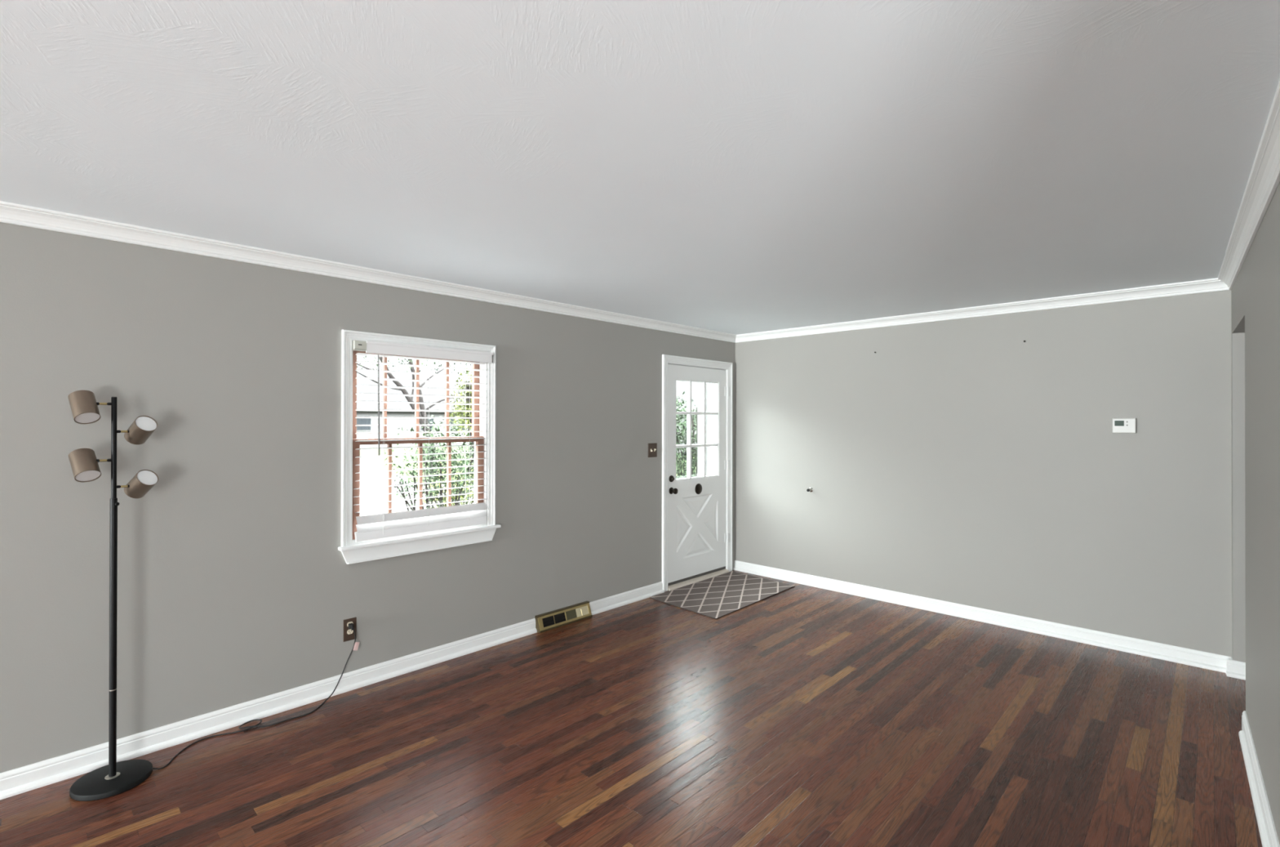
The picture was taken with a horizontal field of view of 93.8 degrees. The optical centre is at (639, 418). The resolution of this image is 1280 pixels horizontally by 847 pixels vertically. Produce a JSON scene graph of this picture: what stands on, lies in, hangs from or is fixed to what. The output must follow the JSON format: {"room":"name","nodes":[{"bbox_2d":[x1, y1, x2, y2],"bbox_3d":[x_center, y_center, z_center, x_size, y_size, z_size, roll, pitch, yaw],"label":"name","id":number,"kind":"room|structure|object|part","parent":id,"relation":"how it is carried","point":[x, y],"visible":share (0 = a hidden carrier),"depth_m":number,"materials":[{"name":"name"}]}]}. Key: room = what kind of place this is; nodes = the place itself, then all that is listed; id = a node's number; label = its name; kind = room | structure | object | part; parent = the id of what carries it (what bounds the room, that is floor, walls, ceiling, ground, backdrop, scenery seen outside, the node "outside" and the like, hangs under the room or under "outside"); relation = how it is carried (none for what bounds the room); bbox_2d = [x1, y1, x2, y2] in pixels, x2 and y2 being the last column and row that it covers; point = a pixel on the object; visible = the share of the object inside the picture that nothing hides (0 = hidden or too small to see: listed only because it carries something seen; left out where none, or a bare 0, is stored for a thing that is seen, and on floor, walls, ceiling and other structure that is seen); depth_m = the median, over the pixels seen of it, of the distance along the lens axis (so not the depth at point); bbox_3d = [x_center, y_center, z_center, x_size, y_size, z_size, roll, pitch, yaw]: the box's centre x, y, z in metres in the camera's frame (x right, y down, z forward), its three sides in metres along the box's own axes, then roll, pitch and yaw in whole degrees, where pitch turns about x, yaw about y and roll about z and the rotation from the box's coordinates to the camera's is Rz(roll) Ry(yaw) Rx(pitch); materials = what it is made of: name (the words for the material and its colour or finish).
{"room":"living room","nodes":[
{"label":"living room","id":0,"kind":"room"},
{"bbox_2d":[0,222,735,773],"bbox_3d":[-3.971,0.330,1.157,0.150,2.427,14.480,0,0,44],"label":"wall","id":1,"kind":"structure","parent":0,"point":[235,585],"depth_m":3.05,"materials":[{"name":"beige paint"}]},
{"bbox_2d":[0,581,664,799],"bbox_3d":[-4.303,1.493,0.678,0.030,0.097,13.036,0,0,44],"label":"baseboard","id":2,"kind":"structure","parent":1,"relation":"attached to","point":[28,777],"depth_m":3.10,"materials":[{"name":"white paint"}]},
{"bbox_2d":[342,617,356,641],"bbox_3d":[-1.668,1.212,3.443,0.009,0.126,0.072,0,0,44],"label":"wall outlet","id":3,"kind":"object","parent":1,"relation":"attached to","point":[348,633],"visible":0.99,"depth_m":3.44,"materials":[{"name":"beige plastic"}]},
{"bbox_2d":[346,628,353,634],"bbox_3d":[-1.666,1.224,3.441,0.003,0.027,0.033,0,0,44],"label":"socket","id":4,"kind":"object","parent":3,"relation":"attached to","point":[349,631],"depth_m":3.44,"materials":[{"name":"beige plastic"}]},
{"bbox_2d":[0,200,736,342],"bbox_3d":[-3.893,-0.848,1.088,0.062,0.072,14.180,0,0,44],"label":"trim","id":5,"kind":"structure","parent":1,"relation":"attached to","point":[10,212],"depth_m":3.20,"materials":[{"name":"white paint"}]},
{"bbox_2d":[337,328,501,564],"bbox_3d":[-1.397,0.165,3.824,0.218,1.339,1.050,0,0,44],"label":"window","id":6,"kind":"structure","parent":1,"relation":"in","point":[353,552],"depth_m":3.76,"materials":[{"name":"white paint"}]},
{"bbox_3d":[-1.418,-0.140,3.835,0.030,0.588,0.871,0,0,44],"label":"sash","id":7,"kind":"part","parent":6,"relation":"part of","materials":[{"name":"brown wood"}]},
{"bbox_3d":[-1.384,0.424,3.799,0.034,0.608,0.871,0,0,44],"label":"sash","id":8,"kind":"part","parent":6,"relation":"part of","materials":[{"name":"brown wood"}]},
{"bbox_3d":[-1.398,0.727,3.822,0.218,0.046,1.050,0,0,44],"label":"sill","id":9,"kind":"part","parent":6,"relation":"part of","materials":[{"name":"white paint"}]},
{"bbox_2d":[352,340,493,542],"bbox_3d":[-1.335,0.131,3.777,0.074,1.166,0.917,0,0,44],"label":"window blind","id":10,"kind":"object","parent":6,"relation":"attached to","point":[373,526],"visible":1,"depth_m":3.73,"materials":[{"name":"beige plastic"}]},
{"bbox_3d":[-1.544,0.135,3.573,0.054,1.070,0.002,0,0,44],"label":"ladder cord","id":11,"kind":"part","parent":10,"relation":"part of","materials":[{"name":"white fabric"}]},
{"bbox_3d":[-1.345,0.685,3.766,0.031,0.058,0.862,0,0,44],"label":"rail","id":12,"kind":"part","parent":10,"relation":"part of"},
{"bbox_3d":[-1.345,0.136,3.781,0.054,1.070,0.002,0,0,44],"label":"ladder cord","id":13,"kind":"part","parent":10,"relation":"part of","materials":[{"name":"white fabric"}]},
{"bbox_3d":[-1.148,0.137,3.987,0.054,1.070,0.002,0,0,44],"label":"ladder cord","id":14,"kind":"part","parent":10,"relation":"part of","materials":[{"name":"white fabric"}]},
{"bbox_2d":[534,600,591,632],"bbox_3d":[-0.573,1.501,4.548,0.062,0.113,0.506,0,0,44],"label":"floor vent","id":15,"kind":"object","parent":1,"relation":"in","point":[545,621],"visible":1,"depth_m":4.53,"materials":[{"name":"gold metal"}]},
{"bbox_3d":[-0.529,1.501,4.585,0.024,0.066,0.100,0,0,44],"label":"damper blade","id":16,"kind":"part","parent":15,"relation":"part of","materials":[{"name":"gold metal"}]},
{"bbox_3d":[-0.448,1.502,4.664,0.028,0.071,0.122,0,0,44],"label":"damper plate","id":17,"kind":"part","parent":15,"relation":"part of","materials":[{"name":"gold metal"}]},
{"bbox_2d":[648,442,657,457],"bbox_3d":[0.117,0.280,5.298,0.024,0.124,0.113,0,0,44],"label":"light switch","id":18,"kind":"object","parent":1,"relation":"attached to","point":[652,447],"visible":1,"depth_m":5.30,"materials":[{"name":"beige plastic"}]},
{"bbox_2d":[662,354,732,591],"bbox_3d":[0.536,0.495,5.816,0.212,2.142,1.072,0,0,44],"label":"door","id":19,"kind":"structure","parent":1,"relation":"in","point":[697,511],"depth_m":5.79,"materials":[{"name":"white paint"}]},
{"bbox_3d":[0.573,0.680,5.780,0.024,0.104,0.104,0,0,44],"label":"round plate","id":20,"kind":"part","parent":19,"relation":"part of","materials":[{"name":"brown metal"}]},
{"bbox_3d":[0.477,0.515,5.873,0.028,2.030,0.888,0,0,44],"label":"storm door","id":21,"kind":"part","parent":19,"relation":"part of","materials":[{"name":"white paint"}]},
{"bbox_2d":[0,569,1262,846],"bbox_3d":[-0.769,1.597,-1.916,8.763,0.120,14.480,0,0,44],"label":"floor","id":22,"kind":"structure","parent":0,"point":[799,715],"depth_m":2.81,"materials":[{"name":"brown wood"}]},
{"bbox_2d":[67,389,359,800],"bbox_3d":[-2.001,0.718,2.969,0.267,1.670,1.228,0,0,31],"label":"floor lamp","id":23,"kind":"object","parent":22,"relation":"on","point":[114,778],"visible":1,"depth_m":2.55,"materials":[{"name":"metal"}]},
{"bbox_3d":[-2.315,-0.048,2.494,0.135,0.142,0.083,0,0,31],"label":"lamp shade","id":24,"kind":"part","parent":23,"relation":"part of","materials":[{"name":"brown metal"}]},
{"bbox_3d":[-2.314,0.194,2.495,0.137,0.142,0.083,0,0,31],"label":"lamp shade","id":25,"kind":"part","parent":23,"relation":"part of","materials":[{"name":"brown metal"}]},
{"bbox_2d":[74,412,99,422],"bbox_3d":[-2.289,-0.005,2.479,0.066,0.048,0.078,0,0,44],"label":"diffuser","id":26,"kind":"object","parent":23,"relation":"attached to","point":[79,417],"depth_m":2.48,"materials":[{"name":"white plastic"}]},
{"bbox_2d":[75,470,100,480],"bbox_3d":[-2.285,0.234,2.478,0.063,0.053,0.078,0,0,44],"label":"diffuser","id":27,"kind":"object","parent":23,"relation":"attached to","point":[80,475],"depth_m":2.48,"materials":[{"name":"white plastic"}]},
{"bbox_3d":[-2.276,-0.063,2.532,0.012,0.012,0.062,0,0,44],"label":"arm","id":28,"kind":"part","parent":23,"relation":"part of"},
{"bbox_3d":[-2.189,0.051,2.625,0.137,0.128,0.081,0,0,26],"label":"lamp shade","id":29,"kind":"part","parent":23,"relation":"part of","materials":[{"name":"brown metal"}]},
{"bbox_3d":[-2.188,0.287,2.626,0.137,0.129,0.081,0,0,22],"label":"lamp shade","id":30,"kind":"part","parent":23,"relation":"part of","materials":[{"name":"brown metal"}]},
{"bbox_2d":[135,416,156,430],"bbox_3d":[-2.152,0.024,2.607,0.049,0.065,0.075,0,0,44],"label":"diffuser","id":31,"kind":"object","parent":23,"relation":"attached to","point":[142,423],"depth_m":2.61,"materials":[{"name":"white plastic"}]},
{"bbox_2d":[137,470,157,484],"bbox_3d":[-2.150,0.259,2.611,0.046,0.065,0.077,0,0,19],"label":"diffuser","id":32,"kind":"object","parent":23,"relation":"attached to","point":[144,477],"depth_m":2.61,"materials":[{"name":"white plastic"}]},
{"bbox_3d":[-1.907,1.372,3.045,0.147,0.361,0.953,0,0,37],"label":"power cord","id":33,"kind":"part","parent":23,"relation":"part of","materials":[{"name":"black rubber"}]},
{"bbox_2d":[649,570,795,618],"bbox_3d":[0.768,1.560,5.389,0.760,0.008,1.300,0,0,44],"label":"door mat","id":34,"kind":"object","parent":22,"relation":"on","point":[718,596],"visible":1,"depth_m":5.31,"materials":[{"name":"grey fabric"}]},
{"bbox_2d":[0,0,1279,334],"bbox_3d":[-0.812,-0.950,-1.863,8.893,0.120,14.480,0,0,44],"label":"ceiling","id":35,"kind":"structure","parent":0,"point":[732,166],"depth_m":1.87,"materials":[{"name":"paint"}]},
{"bbox_2d":[697,382,710,476],"bbox_3d":[1.231,0.293,7.531,1.157,2.680,0.180,0,0,44],"label":"wall","id":36,"kind":"structure","parent":0,"point":[699,384],"depth_m":7.78,"materials":[{"name":"white"}]},
{"bbox_2d":[734,289,1231,656],"bbox_3d":[4.143,0.348,3.306,8.593,2.427,0.150,0,0,44],"label":"wall","id":37,"kind":"structure","parent":0,"point":[968,461],"depth_m":4.48,"materials":[{"name":"beige paint"}]},
{"bbox_2d":[806,487,813,492],"bbox_3d":[1.585,0.669,5.606,0.044,0.044,0.065,0,0,44],"label":"bumper cover","id":38,"kind":"object","parent":37,"relation":"attached to","point":[811,489],"visible":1,"depth_m":5.61,"materials":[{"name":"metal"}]},
{"bbox_2d":[735,277,1228,342],"bbox_3d":[2.295,-0.826,4.936,3.673,0.072,0.062,0,0,44],"label":"trim","id":39,"kind":"structure","parent":37,"relation":"attached to","point":[1210,285],"depth_m":4.48,"materials":[{"name":"white paint"}]},
{"bbox_2d":[733,560,1245,679],"bbox_3d":[2.837,1.515,4.384,5.213,0.097,0.093,0,0,44],"label":"baseboard","id":40,"kind":"structure","parent":37,"relation":"attached to","point":[1201,659],"depth_m":4.43,"materials":[{"name":"white paint"}]},
{"bbox_2d":[1111,417,1136,432],"bbox_3d":[3.259,0.047,4.030,0.126,0.100,0.030,0,0,44],"label":"thermostat","id":41,"kind":"object","parent":37,"relation":"attached to","point":[1118,424],"visible":1,"depth_m":4.02,"materials":[{"name":"white plastic"}]},
{"bbox_2d":[1231,182,1279,844],"bbox_3d":[2.147,0.341,1.914,0.120,2.427,4.636,0,0,42],"label":"wall","id":42,"kind":"structure","parent":0,"point":[1255,290],"depth_m":2.55,"materials":[{"name":"beige paint"}]},
{"bbox_2d":[1217,80,1279,289],"bbox_3d":[2.079,-0.836,1.978,0.064,0.073,4.633,0,0,42],"label":"trim","id":43,"kind":"structure","parent":42,"relation":"attached to","point":[1264,180],"depth_m":2.25,"materials":[{"name":"white paint"}]},
{"bbox_2d":[1225,657,1279,846],"bbox_3d":[2.089,1.506,1.958,0.030,0.097,4.633,0,0,42],"label":"baseboard","id":44,"kind":"structure","parent":42,"relation":"attached to","point":[1268,833],"depth_m":2.43,"materials":[{"name":"white paint"}]},
{"label":"outside","id":45,"kind":"structure","parent":0,"visible":0},
{"bbox_2d":[360,445,696,483],"bbox_3d":[-34.860,2.339,54.164,114.707,0.200,150.000,0,0,44],"label":"ground","id":46,"kind":"structure","parent":45,"point":[363,452],"depth_m":33.48,"materials":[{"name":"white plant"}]},
{"bbox_2d":[356,378,468,438],"bbox_3d":[-25.602,-0.813,57.081,9.050,6.150,27.800,0,0,44],"label":"house","id":47,"kind":"structure","parent":46,"relation":"on","point":[359,381],"depth_m":55.55,"materials":[{"name":"white"}]},
{"bbox_3d":[-24.277,0.398,52.620,0.032,1.200,1.200,0,0,44],"label":"pane","id":48,"kind":"part","parent":47,"relation":"part of","materials":[{"name":"glass"}]},
{"bbox_3d":[-20.195,0.518,56.880,0.032,1.200,1.200,0,0,44],"label":"pane","id":49,"kind":"part","parent":47,"relation":"part of","materials":[{"name":"glass"}]},
{"bbox_3d":[-18.016,0.529,59.154,0.032,1.200,1.500,0,0,44],"label":"pane","id":50,"kind":"part","parent":47,"relation":"part of","materials":[{"name":"glass"}]},
{"bbox_2d":[448,366,474,484],"bbox_3d":[-5.346,0.181,19.766,1.754,3.959,2.041,0,0,44],"label":"tree","id":51,"kind":"object","parent":46,"relation":"on","point":[459,406],"visible":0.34,"depth_m":19.40,"materials":[{"name":"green plant"}]},
{"bbox_3d":[-5.345,-0.575,19.769,1.754,2.449,2.041,0,0,44],"label":"crown","id":52,"kind":"part","parent":51,"relation":"part of","materials":[{"name":"green plant"}]},
{"bbox_2d":[675,380,697,453],"bbox_3d":[1.940,-0.428,42.462,9.050,5.350,24.800,0,0,44],"label":"sky","id":53,"kind":"structure","parent":46,"relation":"on","point":[681,386],"depth_m":39.44,"materials":[{"name":"white"}]},
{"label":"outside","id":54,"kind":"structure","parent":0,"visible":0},
{"bbox_2d":[360,457,474,515],"bbox_3d":[-19.382,2.134,7.204,30.437,0.120,43.600,0,0,44],"label":"path","id":55,"kind":"structure","parent":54,"point":[367,468],"depth_m":17.32,"materials":[{"name":"concrete"}]},
{"bbox_2d":[356,355,471,501],"bbox_3d":[-5.739,-0.242,15.007,1.682,4.767,3.992,0,0,44],"label":"tree","id":56,"kind":"object","parent":55,"relation":"on","point":[409,398],"visible":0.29,"depth_m":15.10,"materials":[{"name":"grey plant"}]},
{"bbox_2d":[382,414,474,511],"bbox_3d":[-1.973,1.037,5.959,0.926,2.156,1.029,0,0,0],"label":"shrub","id":57,"kind":"object","parent":55,"relation":"on","point":[464,462],"visible":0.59,"depth_m":5.91,"materials":[{"name":"green plant"}]},
{"bbox_2d":[409,456,474,508],"bbox_3d":[-2.198,1.281,7.200,1.087,1.677,0.870,0,0,-6],"label":"shrub","id":58,"kind":"object","parent":55,"relation":"on","point":[468,495],"visible":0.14,"depth_m":7.11,"materials":[{"name":"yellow plant"}]},
{"bbox_2d":[675,391,697,478],"bbox_3d":[0.829,0.832,10.421,1.425,2.607,1.267,0,0,-11],"label":"shrub","id":59,"kind":"object","parent":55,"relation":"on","point":[681,455],"visible":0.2,"depth_m":10.22,"materials":[{"name":"green plant"}]},
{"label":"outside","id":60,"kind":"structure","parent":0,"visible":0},
{"bbox_2d":[360,441,468,448],"bbox_3d":[-25.006,2.199,44.723,6.000,0.040,150.000,0,0,44],"label":"street","id":61,"kind":"structure","parent":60,"point":[370,446],"depth_m":48.82,"materials":[{"name":"grey asphalt"}]}
]}

